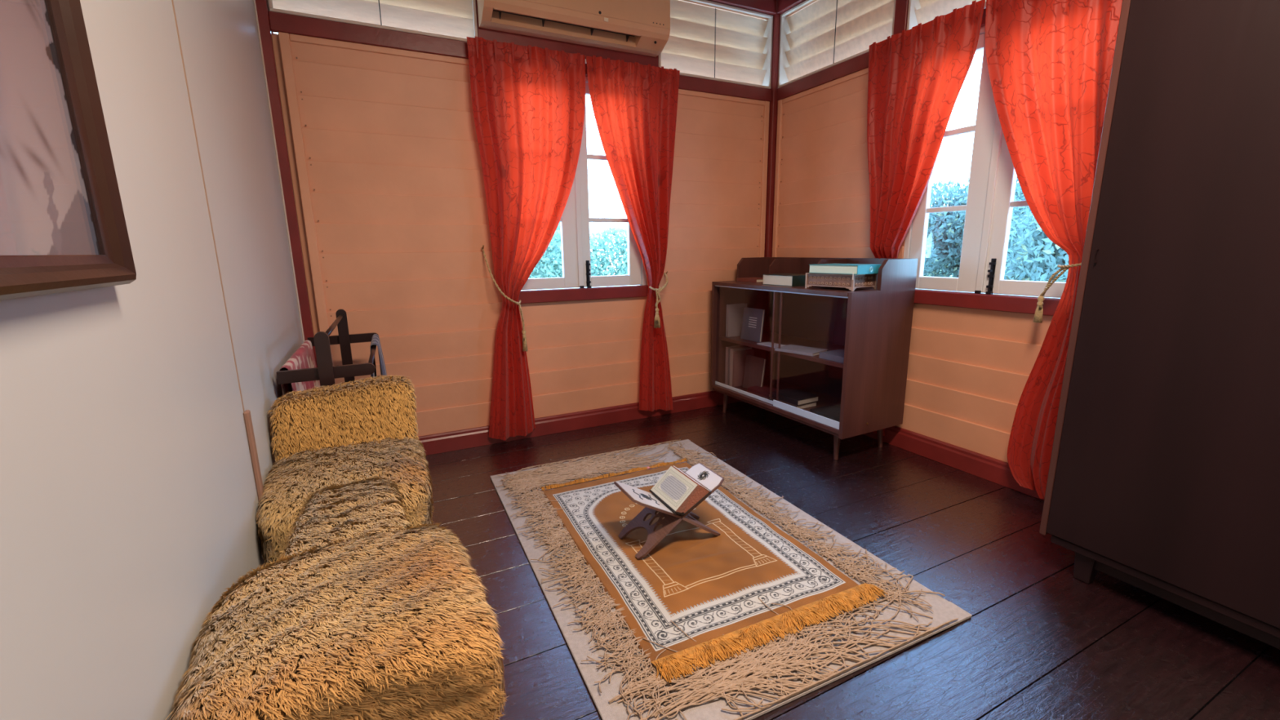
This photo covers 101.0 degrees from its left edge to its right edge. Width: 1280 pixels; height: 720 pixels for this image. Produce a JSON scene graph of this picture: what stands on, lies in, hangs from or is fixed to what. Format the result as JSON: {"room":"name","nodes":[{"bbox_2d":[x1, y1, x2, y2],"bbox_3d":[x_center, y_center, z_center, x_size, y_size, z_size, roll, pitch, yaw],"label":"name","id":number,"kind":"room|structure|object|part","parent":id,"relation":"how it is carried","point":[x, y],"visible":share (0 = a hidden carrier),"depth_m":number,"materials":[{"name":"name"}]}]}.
{"room":"prayer room","nodes":[
{"label":"prayer room","id":0,"kind":"room"},
{"bbox_2d":[0,0,302,719],"bbox_3d":[-0.730,-0.399,0.511,0.101,2.990,4.800,-7,13,-26],"label":"wall","id":1,"kind":"structure","parent":0,"point":[129,502],"depth_m":0.87,"materials":[{"name":"beige"}]},
{"bbox_2d":[0,0,136,300],"bbox_3d":[-0.577,-0.379,0.356,0.034,0.690,0.784,-7,13,-26],"label":"framed picture","id":2,"kind":"object","parent":1,"relation":"attached to","point":[63,226],"visible":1,"depth_m":0.63,"materials":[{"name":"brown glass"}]},
{"bbox_2d":[0,0,101,255],"bbox_3d":[-0.583,-0.378,0.353,0.001,0.606,0.700,-7,13,-26],"label":"print","id":3,"kind":"object","parent":2,"relation":"attached to","point":[46,209],"depth_m":0.61},
{"bbox_3d":[-0.573,-0.062,0.423,0.034,0.042,0.784,-7,13,-26],"label":"frame","id":4,"kind":"part","parent":2,"relation":"part of","materials":[{"name":"wood"}]},
{"bbox_3d":[-0.744,-0.445,0.681,0.034,0.690,0.042,-7,13,-26],"label":"frame","id":5,"kind":"part","parent":2,"relation":"part of","materials":[{"name":"wood"}]},
{"bbox_3d":[-1.387,-0.654,1.884,0.013,2.840,1.440,-7,13,-26],"label":"wall panel","id":6,"kind":"part","parent":1,"relation":"part of","materials":[{"name":"paint"}]},
{"bbox_2d":[243,409,263,506],"bbox_3d":[-1.036,0.440,1.458,0.012,0.625,0.027,-7,13,-26],"label":"edging strip","id":7,"kind":"object","parent":1,"relation":"attached to","point":[246,414],"visible":0.42,"depth_m":1.41,"materials":[{"name":"brown"}]},
{"bbox_2d":[253,0,304,342],"bbox_3d":[-1.696,-0.780,2.504,0.007,2.840,0.016,-7,13,-26],"label":"trim","id":8,"kind":"structure","parent":1,"relation":"attached to","point":[254,1],"depth_m":2.47,"materials":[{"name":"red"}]},
{"bbox_2d":[255,0,317,367],"bbox_3d":[-1.692,-0.787,2.539,0.046,2.840,0.046,-7,13,-26],"label":"trim","id":9,"kind":"structure","parent":1,"relation":"attached to","point":[261,5],"depth_m":2.50,"materials":[{"name":"red paint"}]},
{"bbox_2d":[266,0,784,436],"bbox_3d":[-0.369,-0.964,3.175,3.203,2.990,0.165,-7,13,-26],"label":"wall","id":10,"kind":"structure","parent":0,"point":[385,162],"depth_m":2.92,"materials":[{"name":"brown"}]},
{"bbox_2d":[266,0,477,41],"bbox_3d":[-1.303,-1.909,2.600,0.932,0.558,0.152,-7,13,-26],"label":"louver window","id":11,"kind":"structure","parent":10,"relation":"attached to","point":[454,20],"depth_m":2.67,"materials":[{"name":"beige"}]},
{"bbox_3d":[-1.678,-1.806,2.353,0.014,0.428,0.022,-7,13,-26],"label":"frame","id":12,"kind":"part","parent":11,"relation":"part of","materials":[{"name":"beige"}]},
{"bbox_3d":[-1.288,-1.859,2.580,0.005,0.428,0.004,-7,13,-26],"label":"rod","id":13,"kind":"part","parent":11,"relation":"part of","materials":[{"name":"grey metal"}]},
{"bbox_3d":[-0.869,-1.900,2.751,0.014,0.428,0.022,-7,13,-26],"label":"frame","id":14,"kind":"part","parent":11,"relation":"part of","materials":[{"name":"beige"}]},
{"bbox_2d":[481,244,528,351],"bbox_3d":[-0.776,-0.344,3.008,0.231,0.612,0.112,-2,12,-4],"label":"tieback","id":15,"kind":"object","parent":10,"relation":"attached to","point":[524,338],"visible":1,"depth_m":3.02,"materials":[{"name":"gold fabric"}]},
{"bbox_2d":[267,11,771,101],"bbox_3d":[-0.390,-1.692,3.039,2.905,0.079,0.026,-7,13,-26],"label":"trim","id":16,"kind":"structure","parent":10,"relation":"attached to","point":[278,22],"depth_m":2.63,"materials":[{"name":"red paint"}]},
{"bbox_2d":[475,0,658,66],"bbox_3d":[-0.379,-1.959,3.001,1.088,0.460,0.030,-7,13,-26],"label":"trim","id":17,"kind":"structure","parent":10,"relation":"attached to","point":[487,34],"depth_m":2.99,"materials":[{"name":"red paint"}]},
{"bbox_2d":[476,0,670,57],"bbox_3d":[-0.337,-1.946,2.901,1.060,0.315,0.184,-7,13,-26],"label":"air conditioner","id":18,"kind":"object","parent":10,"relation":"attached to","point":[640,27],"visible":1,"depth_m":2.90,"materials":[{"name":"beige plastic"}]},
{"bbox_2d":[490,8,640,36],"bbox_3d":[-0.386,-1.836,2.881,0.838,0.086,0.098,-7,13,-26],"label":"outlet","id":19,"kind":"object","parent":18,"relation":"attached to","point":[540,21],"depth_m":2.85,"materials":[{"name":"beige plastic"}]},
{"bbox_3d":[-0.297,-1.948,2.819,1.052,0.160,0.004,-7,13,-26],"label":"panel","id":20,"kind":"part","parent":18,"relation":"part of","materials":[{"name":"beige plastic"}]},
{"bbox_2d":[417,390,742,455],"bbox_3d":[-0.363,0.392,3.478,2.905,0.113,0.024,-7,13,-26],"label":"baseboard","id":21,"kind":"structure","parent":10,"relation":"attached to","point":[441,442],"depth_m":3.43,"materials":[{"name":"red paint"}]},
{"bbox_2d":[518,75,648,303],"bbox_3d":[-0.377,-1.027,3.204,0.940,1.317,0.105,-7,13,-26],"label":"window","id":22,"kind":"structure","parent":10,"relation":"in","point":[576,282],"depth_m":3.26,"materials":[{"name":"white"}]},
{"bbox_3d":[-0.569,-1.025,3.124,0.443,1.200,0.032,-7,13,-26],"label":"casement sash","id":23,"kind":"part","parent":22,"relation":"part of","materials":[{"name":"white"}]},
{"bbox_3d":[-0.369,-0.418,3.332,0.940,0.072,0.105,-7,13,-26],"label":"sill","id":24,"kind":"part","parent":22,"relation":"part of","materials":[{"name":"red paint"}]},
{"bbox_3d":[-0.187,-1.069,3.312,0.413,1.200,0.032,-7,13,-26],"label":"casement sash","id":25,"kind":"part","parent":22,"relation":"part of","materials":[{"name":"white"}]},
{"bbox_3d":[0.011,-1.112,3.407,0.030,1.245,0.050,-7,13,-26],"label":"frame","id":26,"kind":"part","parent":22,"relation":"part of","materials":[{"name":"white"}]},
{"bbox_2d":[648,271,668,328],"bbox_3d":[0.147,-0.400,3.476,0.099,0.358,0.213,7,14,34],"label":"tieback","id":27,"kind":"object","parent":10,"relation":"attached to","point":[656,322],"visible":1,"depth_m":3.41,"materials":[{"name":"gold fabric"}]},
{"bbox_3d":[0.147,-0.456,3.464,0.098,0.225,0.204,8,15,35],"label":"cord","id":28,"kind":"part","parent":27,"relation":"part of","materials":[{"name":"beige fabric"}]},
{"bbox_2d":[657,0,773,88],"bbox_3d":[0.476,-2.116,3.476,0.896,0.558,0.152,-7,13,-26],"label":"louver window","id":29,"kind":"structure","parent":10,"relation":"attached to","point":[705,42],"depth_m":3.50,"materials":[{"name":"beige"}]},
{"bbox_3d":[0.118,-2.015,3.237,0.014,0.428,0.022,-7,13,-26],"label":"frame","id":30,"kind":"part","parent":29,"relation":"part of","materials":[{"name":"beige"}]},
{"bbox_3d":[0.492,-2.066,3.456,0.005,0.428,0.004,-7,13,-26],"label":"rod","id":31,"kind":"part","parent":29,"relation":"part of","materials":[{"name":"grey metal"}]},
{"bbox_3d":[0.509,-1.844,3.474,0.884,0.014,0.022,-7,13,-26],"label":"frame","id":32,"kind":"part","parent":29,"relation":"part of","materials":[{"name":"beige"}]},
{"bbox_3d":[0.503,-2.277,3.383,0.884,0.014,0.022,-7,13,-26],"label":"frame","id":33,"kind":"part","parent":29,"relation":"part of","materials":[{"name":"beige"}]},
{"bbox_3d":[0.894,-2.106,3.619,0.014,0.428,0.022,-7,13,-26],"label":"frame","id":34,"kind":"part","parent":29,"relation":"part of","materials":[{"name":"beige"}]},
{"bbox_2d":[707,0,776,15],"bbox_3d":[-0.391,-2.235,2.914,2.905,0.115,0.050,-7,13,-26],"label":"trim","id":35,"kind":"structure","parent":10,"relation":"attached to","point":[765,6],"depth_m":3.46,"materials":[{"name":"red paint"}]},
{"bbox_2d":[764,0,780,257],"bbox_3d":[0.945,-1.094,3.834,0.052,2.840,0.052,-7,13,-26],"label":"trim","id":36,"kind":"structure","parent":10,"relation":"attached to","point":[773,112],"depth_m":3.71,"materials":[{"name":"red paint"}]},
{"bbox_3d":[-0.338,-1.707,3.021,1.230,0.028,0.051,-7,13,-26],"label":"track","id":37,"kind":"object","parent":10,"relation":"attached to","visible":0},
{"bbox_2d":[466,35,585,440],"bbox_3d":[-0.602,-0.621,3.065,0.683,2.187,0.074,-7,13,-27],"label":"curtain","id":38,"kind":"object","parent":37,"relation":"hanging from","point":[528,103],"visible":0.98,"depth_m":2.97,"materials":[{"name":"red fabric"}]},
{"bbox_2d":[585,55,679,411],"bbox_3d":[-0.017,-0.692,3.353,0.620,2.182,0.076,-7,13,-26],"label":"curtain","id":39,"kind":"object","parent":37,"relation":"hanging from","point":[634,105],"visible":0.96,"depth_m":3.27,"materials":[{"name":"red fabric"}]},
{"bbox_2d":[425,401,1279,719],"bbox_3d":[0.673,0.893,1.498,3.203,0.080,4.800,-7,13,-26],"label":"floor","id":40,"kind":"structure","parent":0,"point":[1038,642],"depth_m":1.74,"materials":[{"name":"black dark stained wood planks"}]},
{"bbox_2d":[275,308,378,388],"bbox_3d":[-1.259,0.262,2.265,0.324,0.887,0.856,-7,13,-26],"label":"towel rack","id":41,"kind":"object","parent":40,"relation":"on","point":[326,372],"visible":0.48,"depth_m":1.87,"materials":[{"name":"brown wood"}]},
{"bbox_2d":[279,340,319,396],"bbox_3d":[-1.377,0.124,2.165,0.078,0.321,0.650,-7,13,-26],"label":"cloth","id":42,"kind":"object","parent":41,"relation":"hanging from","point":[303,357],"visible":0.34,"depth_m":2.12,"materials":[{"name":"fabric"}]},
{"bbox_3d":[-1.089,0.322,1.896,0.044,0.857,0.020,-7,13,-26],"label":"post","id":43,"kind":"part","parent":41,"relation":"part of","materials":[{"name":"brown wood"}]},
{"bbox_3d":[-1.265,-0.139,2.175,0.018,0.018,0.800,-6,13,-24],"label":"rail rod","id":44,"kind":"part","parent":41,"relation":"part of","materials":[{"name":"brown wood"}]},
{"bbox_3d":[-1.430,0.175,2.617,0.044,0.857,0.020,-7,13,-26],"label":"post","id":45,"kind":"part","parent":41,"relation":"part of","materials":[{"name":"brown wood"}]},
{"bbox_3d":[-1.149,-0.041,2.272,0.018,0.018,0.791,-6,13,-24],"label":"rail rod","id":46,"kind":"part","parent":41,"relation":"part of","materials":[{"name":"brown wood"}]},
{"bbox_2d":[370,333,386,377],"bbox_3d":[-1.220,0.104,2.471,0.087,0.411,0.330,-7,13,-26],"label":"cloth","id":47,"kind":"object","parent":41,"relation":"hanging from","point":[375,339],"visible":0.38,"depth_m":2.41,"materials":[{"name":"fabric"}]},
{"bbox_2d":[165,374,509,719],"bbox_3d":[-0.725,0.526,1.336,0.486,0.740,1.266,-7,13,-28],"label":"chaise lounge","id":48,"kind":"object","parent":40,"relation":"on","point":[361,606],"visible":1,"depth_m":0.95,"materials":[{"name":"fabric"}]},
{"bbox_3d":[-0.975,0.206,1.762,0.437,0.281,0.182,-7,13,-26],"label":"backrest","id":49,"kind":"part","parent":48,"relation":"part of","materials":[{"name":"fur"}]},
{"bbox_3d":[-0.882,0.404,1.617,0.458,0.241,0.506,-7,13,-26],"label":"seat","id":50,"kind":"part","parent":48,"relation":"part of","materials":[{"name":"fur"}]},
{"bbox_2d":[489,439,972,719],"bbox_3d":[0.135,0.699,2.198,1.185,0.024,1.765,-6,13,-24],"label":"rug","id":51,"kind":"object","parent":40,"relation":"on","point":[621,683],"visible":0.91,"depth_m":1.64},
{"bbox_2d":[539,457,888,683],"bbox_3d":[0.168,0.698,2.144,0.852,0.031,1.312,-6,13,-24],"label":"mat","id":52,"kind":"object","parent":51,"relation":"on","point":[710,586],"visible":0.91,"depth_m":1.86,"materials":[{"name":"fabric"}]},
{"bbox_2d":[613,462,724,559],"bbox_3d":[0.116,0.590,2.094,0.401,0.246,0.200,-6,13,-25],"label":"book stand","id":53,"kind":"object","parent":52,"relation":"on","point":[711,480],"visible":0.81,"depth_m":2.05,"materials":[{"name":"brown wood"}]},
{"bbox_2d":[649,466,711,515],"bbox_3d":[0.157,0.512,2.097,0.164,0.110,0.210,-6,13,-25],"label":"open book","id":54,"kind":"object","parent":53,"relation":"on","point":[679,491],"visible":1,"depth_m":2.05,"materials":[{"name":"grey paper"}]},
{"bbox_2d":[710,257,918,460],"bbox_3d":[0.997,-0.087,3.317,0.499,1.083,1.172,-7,13,-28],"label":"base cabinet","id":55,"kind":"object","parent":40,"relation":"on","point":[873,327],"visible":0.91,"depth_m":3.11,"materials":[{"name":"brown wood"}]},
{"bbox_3d":[0.617,0.291,3.754,0.044,0.173,0.044,-7,13,-28],"label":"leg","id":56,"kind":"part","parent":55,"relation":"part of","materials":[{"name":"brown wood"}]},
{"bbox_2d":[727,349,729,385],"bbox_3d":[0.698,0.044,3.749,0.170,0.255,0.018,-7,13,-28],"label":"book","id":57,"kind":"object","parent":55,"relation":"on","point":[728,373],"visible":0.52,"depth_m":3.71,"materials":[{"name":"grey paper"}]},
{"bbox_2d":[724,345,746,384],"bbox_3d":[0.686,0.033,3.769,0.170,0.270,0.026,-7,13,-28],"label":"book","id":58,"kind":"object","parent":55,"relation":"on","point":[735,346],"visible":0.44,"depth_m":3.73,"materials":[{"name":"brown paper"}]},
{"bbox_2d":[725,302,746,337],"bbox_3d":[0.677,-0.281,3.702,0.160,0.225,0.030,-7,13,-28],"label":"book","id":59,"kind":"object","parent":55,"relation":"on","point":[735,312],"visible":0.79,"depth_m":3.68,"materials":[{"name":"grey paper"}]},
{"bbox_3d":[0.723,-0.264,3.797,0.495,0.927,0.022,-7,13,-28],"label":"panel","id":60,"kind":"part","parent":55,"relation":"part of","materials":[{"name":"brown wood"}]},
{"bbox_2d":[728,346,751,386],"bbox_3d":[0.711,0.044,3.725,0.170,0.265,0.030,-7,13,-28],"label":"book","id":61,"kind":"object","parent":55,"relation":"on","point":[731,350],"visible":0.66,"depth_m":3.69,"materials":[{"name":"beige paper"}]},
{"bbox_2d":[732,349,754,386],"bbox_3d":[0.724,0.056,3.702,0.170,0.250,0.020,-7,13,-28],"label":"book","id":62,"kind":"object","parent":55,"relation":"on","point":[739,357],"visible":0.73,"depth_m":3.68,"materials":[{"name":"red paper"}]},
{"bbox_2d":[737,277,763,282],"bbox_3d":[0.783,-0.546,3.591,0.150,0.022,0.200,-7,13,-28],"label":"book","id":63,"kind":"object","parent":55,"relation":"on","point":[739,279],"visible":0.74,"depth_m":3.53,"materials":[{"name":"red paper"}]},
{"bbox_2d":[740,306,764,342],"bbox_3d":[0.748,-0.236,3.506,0.039,0.216,0.190,-7,13,-28],"label":"book","id":64,"kind":"object","parent":55,"relation":"on","point":[753,322],"visible":1,"depth_m":3.49,"materials":[{"name":"grey paper"}]},
{"bbox_2d":[742,354,766,388],"bbox_3d":[0.774,0.091,3.581,0.047,0.231,0.180,-7,13,-28],"label":"book","id":65,"kind":"object","parent":55,"relation":"on","point":[754,368],"visible":0.79,"depth_m":3.57,"materials":[{"name":"brown paper"}]},
{"bbox_2d":[746,390,770,399],"bbox_3d":[0.826,0.223,3.463,0.140,0.020,0.210,-7,13,-28],"label":"book","id":66,"kind":"object","parent":55,"relation":"on","point":[757,394],"visible":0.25,"depth_m":3.41,"materials":[{"name":"red paper"}]},
{"bbox_2d":[747,384,780,397],"bbox_3d":[0.825,0.202,3.460,0.135,0.022,0.200,-8,14,-29],"label":"book","id":67,"kind":"object","parent":66,"relation":"on","point":[764,390],"visible":0.71,"depth_m":3.45,"materials":[{"name":"red paper"}]},
{"bbox_2d":[756,342,784,347],"bbox_3d":[0.837,-0.096,3.346,0.100,0.006,0.170,-7,13,-28],"label":"book","id":68,"kind":"object","parent":55,"relation":"on","point":[765,344],"visible":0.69,"depth_m":3.35,"materials":[{"name":"grey paper"}]},
{"bbox_3d":[0.800,0.304,3.290,0.016,0.018,1.123,-7,13,-28],"label":"rail","id":69,"kind":"part","parent":55,"relation":"part of","materials":[{"name":"brown wood"}]},
{"bbox_2d":[719,331,844,368],"bbox_3d":[1.014,-0.080,3.330,0.433,0.022,1.123,-7,13,-28],"label":"shelf","id":70,"kind":"object","parent":55,"relation":"attached to","point":[787,338],"depth_m":3.43,"materials":[{"name":"brown wood"}]},
{"bbox_2d":[762,273,805,286],"bbox_3d":[0.915,-0.493,3.234,0.210,0.062,0.250,-8,14,-30],"label":"book","id":71,"kind":"object","parent":55,"relation":"on","point":[776,279],"visible":0.8,"depth_m":3.15,"materials":[{"name":"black paper"}]},
{"bbox_2d":[770,397,817,408],"bbox_3d":[0.952,0.258,3.267,0.170,0.030,0.220,-7,13,-28],"label":"book","id":72,"kind":"object","parent":55,"relation":"on","point":[812,404],"visible":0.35,"depth_m":3.19,"materials":[{"name":"brown paper"}]},
{"bbox_2d":[771,387,818,405],"bbox_3d":[0.954,0.225,3.264,0.180,0.034,0.230,-7,14,-29],"label":"book","id":73,"kind":"object","parent":72,"relation":"on","point":[790,395],"visible":0.8,"depth_m":3.21,"materials":[{"name":"black paper"}]},
{"bbox_2d":[774,344,827,355],"bbox_3d":[0.959,-0.059,3.139,0.170,0.016,0.250,-11,16,-42],"label":"book","id":74,"kind":"object","parent":55,"relation":"on","point":[804,350],"visible":0.88,"depth_m":3.11,"materials":[{"name":"grey paper"}]},
{"bbox_3d":[1.209,-0.118,3.431,0.009,0.760,1.123,-7,13,-28],"label":"panel","id":75,"kind":"part","parent":55,"relation":"part of","materials":[{"name":"clear glass"}]},
{"bbox_2d":[809,404,840,422],"bbox_3d":[1.112,0.310,2.992,0.180,0.036,0.220,-7,13,-27],"label":"book","id":76,"kind":"object","parent":55,"relation":"on","point":[830,411],"visible":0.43,"depth_m":3.00,"materials":[{"name":"black paper"}]},
{"bbox_2d":[818,349,844,363],"bbox_3d":[1.123,-0.019,2.899,0.170,0.032,0.200,-7,13,-28],"label":"book","id":77,"kind":"object","parent":55,"relation":"on","point":[837,355],"visible":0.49,"depth_m":2.89,"materials":[{"name":"grey paper"}]},
{"bbox_3d":[1.085,0.462,2.910,0.044,0.173,0.044,-7,13,-28],"label":"leg","id":78,"kind":"part","parent":55,"relation":"part of","materials":[{"name":"brown wood"}]},
{"bbox_2d":[804,272,877,291],"bbox_3d":[1.092,-0.431,2.873,0.212,0.084,0.302,-9,14,-33],"label":"wooden box","id":79,"kind":"object","parent":55,"relation":"on","point":[833,280],"visible":0.97,"depth_m":2.78,"materials":[{"name":"brown wood"}]},
{"bbox_3d":[0.927,-0.439,2.936,0.010,0.078,0.010,-9,14,-33],"label":"corner post","id":80,"kind":"part","parent":79,"relation":"part of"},
{"bbox_3d":[1.091,-0.469,2.865,0.212,0.006,0.302,-9,14,-33],"label":"lid","id":81,"kind":"part","parent":79,"relation":"part of","materials":[{"name":"wood"}]},
{"bbox_2d":[808,263,880,279],"bbox_3d":[1.102,-0.477,2.831,0.233,0.072,0.302,-9,14,-33],"label":"book","id":82,"kind":"object","parent":79,"relation":"on","point":[836,268],"visible":0.97,"depth_m":2.73,"materials":[{"name":"teal paper"}]},
{"bbox_3d":[1.091,-0.392,2.701,0.010,0.078,0.010,-9,14,-33],"label":"corner post","id":83,"kind":"part","parent":79,"relation":"part of","materials":[{"name":"wood"}]},
{"bbox_3d":[1.256,-0.417,2.811,0.010,0.078,0.010,-9,14,-33],"label":"corner post","id":84,"kind":"part","parent":79,"relation":"part of","materials":[{"name":"wood"}]},
{"bbox_3d":[1.270,-0.064,2.810,0.495,0.927,0.022,-7,13,-28],"label":"panel","id":85,"kind":"part","parent":55,"relation":"part of","materials":[{"name":"brown wood"}]},
{"bbox_3d":[1.390,0.424,3.072,0.044,0.173,0.044,-7,13,-28],"label":"leg","id":86,"kind":"part","parent":55,"relation":"part of","materials":[{"name":"brown wood"}]},
{"bbox_2d":[1039,0,1279,649],"bbox_3d":[1.954,-0.209,1.312,0.580,2.120,1.211,-7,13,-26],"label":"wardrobe","id":87,"kind":"object","parent":40,"relation":"on","point":[1163,479],"visible":1,"depth_m":1.50,"materials":[{"name":"laminate"}]},
{"bbox_3d":[1.552,0.702,1.833,0.060,0.134,0.060,-7,13,-26],"label":"leg","id":88,"kind":"part","parent":87,"relation":"part of","materials":[{"name":"laminate"}]},
{"bbox_3d":[1.445,-0.348,1.702,0.018,1.995,0.020,-7,13,-26],"label":"edge trim","id":89,"kind":"part","parent":87,"relation":"part of","materials":[{"name":"brown wood"}]},
{"bbox_3d":[1.444,-0.329,1.670,0.009,0.044,0.005,-7,13,-26],"label":"hinge pull","id":90,"kind":"part","parent":87,"relation":"part of","materials":[{"name":"laminate"}]},
{"bbox_3d":[1.746,0.740,1.377,0.032,0.028,1.175,-7,13,-26],"label":"rail","id":91,"kind":"part","parent":87,"relation":"part of","materials":[{"name":"laminate"}]},
{"bbox_3d":[1.783,0.763,1.389,0.020,0.080,1.055,-7,13,-26],"label":"plinth rail","id":92,"kind":"part","parent":87,"relation":"part of","materials":[{"name":"laminate"}]},
{"bbox_2d":[772,0,1053,462],"bbox_3d":[2.007,-0.718,1.858,0.072,2.990,4.800,-7,13,-26],"label":"wall","id":93,"kind":"structure","parent":0,"point":[969,370],"depth_m":3.00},
{"bbox_2d":[777,0,805,14],"bbox_3d":[1.967,-1.979,1.552,0.050,0.115,4.548,-7,13,-26],"label":"trim","id":94,"kind":"structure","parent":93,"relation":"attached to","point":[784,6],"depth_m":3.47,"materials":[{"name":"red paint"}]},
{"bbox_2d":[777,0,895,88],"bbox_3d":[1.222,-2.072,3.223,0.152,0.558,0.928,-7,13,-26],"label":"louver window","id":95,"kind":"structure","parent":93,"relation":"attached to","point":[824,34],"depth_m":3.31,"materials":[{"name":"beige"}]},
{"bbox_3d":[0.961,-2.102,3.598,0.022,0.428,0.014,-7,13,-26],"label":"frame","id":96,"kind":"part","parent":95,"relation":"part of","materials":[{"name":"beige"}]},
{"bbox_3d":[1.162,-2.238,3.158,0.022,0.014,0.916,-7,13,-26],"label":"frame","id":97,"kind":"part","parent":95,"relation":"part of","materials":[{"name":"beige"}]},
{"bbox_3d":[1.168,-1.805,3.249,0.022,0.014,0.916,-7,13,-26],"label":"frame","id":98,"kind":"part","parent":95,"relation":"part of","materials":[{"name":"beige"}]},
{"bbox_3d":[1.192,-2.025,3.217,0.005,0.428,0.004,-7,13,-26],"label":"rod","id":99,"kind":"part","parent":95,"relation":"part of","materials":[{"name":"wood"}]},
{"bbox_3d":[1.368,-1.941,2.809,0.022,0.428,0.014,-7,13,-26],"label":"frame","id":100,"kind":"part","parent":95,"relation":"part of","materials":[{"name":"beige"}]},
{"bbox_2d":[777,8,986,101],"bbox_3d":[1.985,-1.435,1.671,0.026,0.079,4.548,-7,13,-26],"label":"trim","id":101,"kind":"structure","parent":93,"relation":"attached to","point":[859,63],"depth_m":3.25,"materials":[{"name":"red paint"}]},
{"bbox_2d":[893,0,909,35],"bbox_3d":[1.385,-1.933,2.767,0.030,0.460,0.073,-7,13,-26],"label":"trim","id":102,"kind":"structure","parent":93,"relation":"attached to","point":[901,6],"depth_m":2.78,"materials":[{"name":"red paint"}]},
{"bbox_2d":[906,0,986,30],"bbox_3d":[1.685,-1.890,2.326,0.152,0.558,0.993,-7,13,-26],"label":"panel","id":103,"kind":"object","parent":93,"relation":"attached to","point":[922,11],"visible":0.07,"depth_m":2.73,"materials":[{"name":"beige"}]},
{"bbox_3d":[1.409,-1.925,2.729,0.022,0.428,0.014,-7,13,-26],"label":"frame","id":104,"kind":"part","parent":103,"relation":"part of","materials":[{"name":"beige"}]},
{"bbox_2d":[863,426,1044,500],"bbox_3d":[2.013,0.648,2.109,0.024,0.113,4.548,-7,13,-26],"label":"baseboard","id":105,"kind":"structure","parent":93,"relation":"attached to","point":[990,468],"depth_m":2.78,"materials":[{"name":"red paint"}]},
{"bbox_2d":[902,25,1066,315],"bbox_3d":[1.680,-0.899,2.465,0.105,1.317,0.940,-7,13,-26],"label":"window","id":106,"kind":"structure","parent":93,"relation":"in","point":[980,284],"depth_m":2.53,"materials":[{"name":"white"}]},
{"bbox_3d":[1.494,-1.015,2.854,0.050,1.245,0.030,-7,13,-26],"label":"frame","id":107,"kind":"part","parent":106,"relation":"part of","materials":[{"name":"white"}]},
{"bbox_3d":[1.597,-0.955,2.658,0.032,1.200,0.423,-7,13,-26],"label":"casement sash","id":108,"kind":"part","parent":106,"relation":"part of","materials":[{"name":"white"}]},
{"bbox_3d":[1.687,-1.525,2.341,0.050,0.040,0.860,-7,13,-26],"label":"frame","id":109,"kind":"part","parent":106,"relation":"part of","materials":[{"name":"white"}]},
{"bbox_3d":[1.688,-0.290,2.593,0.105,0.072,0.940,-7,13,-26],"label":"sill","id":110,"kind":"part","parent":106,"relation":"part of","materials":[{"name":"red paint"}]},
{"bbox_3d":[1.790,-0.879,2.284,0.032,1.200,0.433,-7,13,-26],"label":"casement sash","id":111,"kind":"part","parent":106,"relation":"part of","materials":[{"name":"white"}]},
{"bbox_2d":[1032,262,1081,323],"bbox_3d":[1.786,-0.302,2.130,0.110,0.338,0.300,-12,16,-43],"label":"tieback","id":112,"kind":"object","parent":93,"relation":"attached to","point":[1037,317],"visible":0.82,"depth_m":2.23,"materials":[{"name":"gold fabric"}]},
{"bbox_3d":[1.785,-0.350,2.114,0.288,0.220,0.102,11,16,43],"label":"cord","id":113,"kind":"part","parent":112,"relation":"part of","materials":[{"name":"beige fabric"}]},
{"bbox_3d":[1.584,-1.594,2.365,0.051,0.028,1.220,-7,13,-26],"label":"track","id":114,"kind":"object","parent":93,"relation":"attached to","visible":0},
{"bbox_2d":[866,0,985,435],"bbox_3d":[1.430,-0.604,2.856,0.086,2.187,0.625,-7,13,-26],"label":"curtain","id":115,"kind":"object","parent":114,"relation":"hanging from","point":[917,75],"visible":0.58,"depth_m":2.75,"materials":[{"name":"red fabric"}]},
{"bbox_2d":[985,0,1122,498],"bbox_3d":[1.708,-0.476,2.301,0.073,2.216,0.632,-7,13,-26],"label":"curtain","id":116,"kind":"object","parent":114,"relation":"hanging from","point":[1050,62],"visible":0.61,"depth_m":2.22,"materials":[{"name":"red fabric"}]},
{"label":"outside","id":117,"kind":"structure","parent":0,"visible":0},
{"bbox_3d":[1.016,3.469,4.829,120.000,0.100,120.000,-7,13,-26],"label":"ground","id":118,"kind":"structure","parent":117,"visible":0},
{"bbox_2d":[533,222,595,278],"bbox_3d":[-5.046,-4.262,26.129,5.941,6.442,6.161,-7,13,-26],"label":"tree","id":119,"kind":"object","parent":118,"relation":"on","point":[558,225],"visible":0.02,"depth_m":24.47,"materials":[{"name":"green plant"}]},
{"bbox_2d":[521,226,953,290],"bbox_3d":[-0.608,-2.612,20.332,40.202,5.701,4.394,-7,13,-27],"label":"hedge","id":120,"kind":"object","parent":118,"relation":"on","point":[601,260],"visible":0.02,"depth_m":19.07,"materials":[{"name":"green plant"}]},
{"bbox_2d":[923,233,938,276],"bbox_3d":[4.302,-0.664,11.136,3.409,5.326,3.396,-8,14,-32],"label":"tree","id":121,"kind":"object","parent":118,"relation":"on","point":[929,247],"visible":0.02,"depth_m":9.71,"materials":[{"name":"green plant"}]},
{"bbox_2d":[923,177,1030,279],"bbox_3d":[7.622,-1.457,12.661,3.957,6.164,3.722,5,13,27],"label":"bush","id":122,"kind":"object","parent":118,"relation":"on","point":[946,228],"visible":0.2,"depth_m":11.49,"materials":[{"name":"green plant"}]},
{"bbox_2d":[1003,206,1068,282],"bbox_3d":[7.093,-0.272,8.470,3.739,5.582,3.834,0,12,5],"label":"bush","id":123,"kind":"object","parent":118,"relation":"on","point":[1031,255],"visible":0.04,"depth_m":7.58,"materials":[{"name":"green plant"}]}
]}

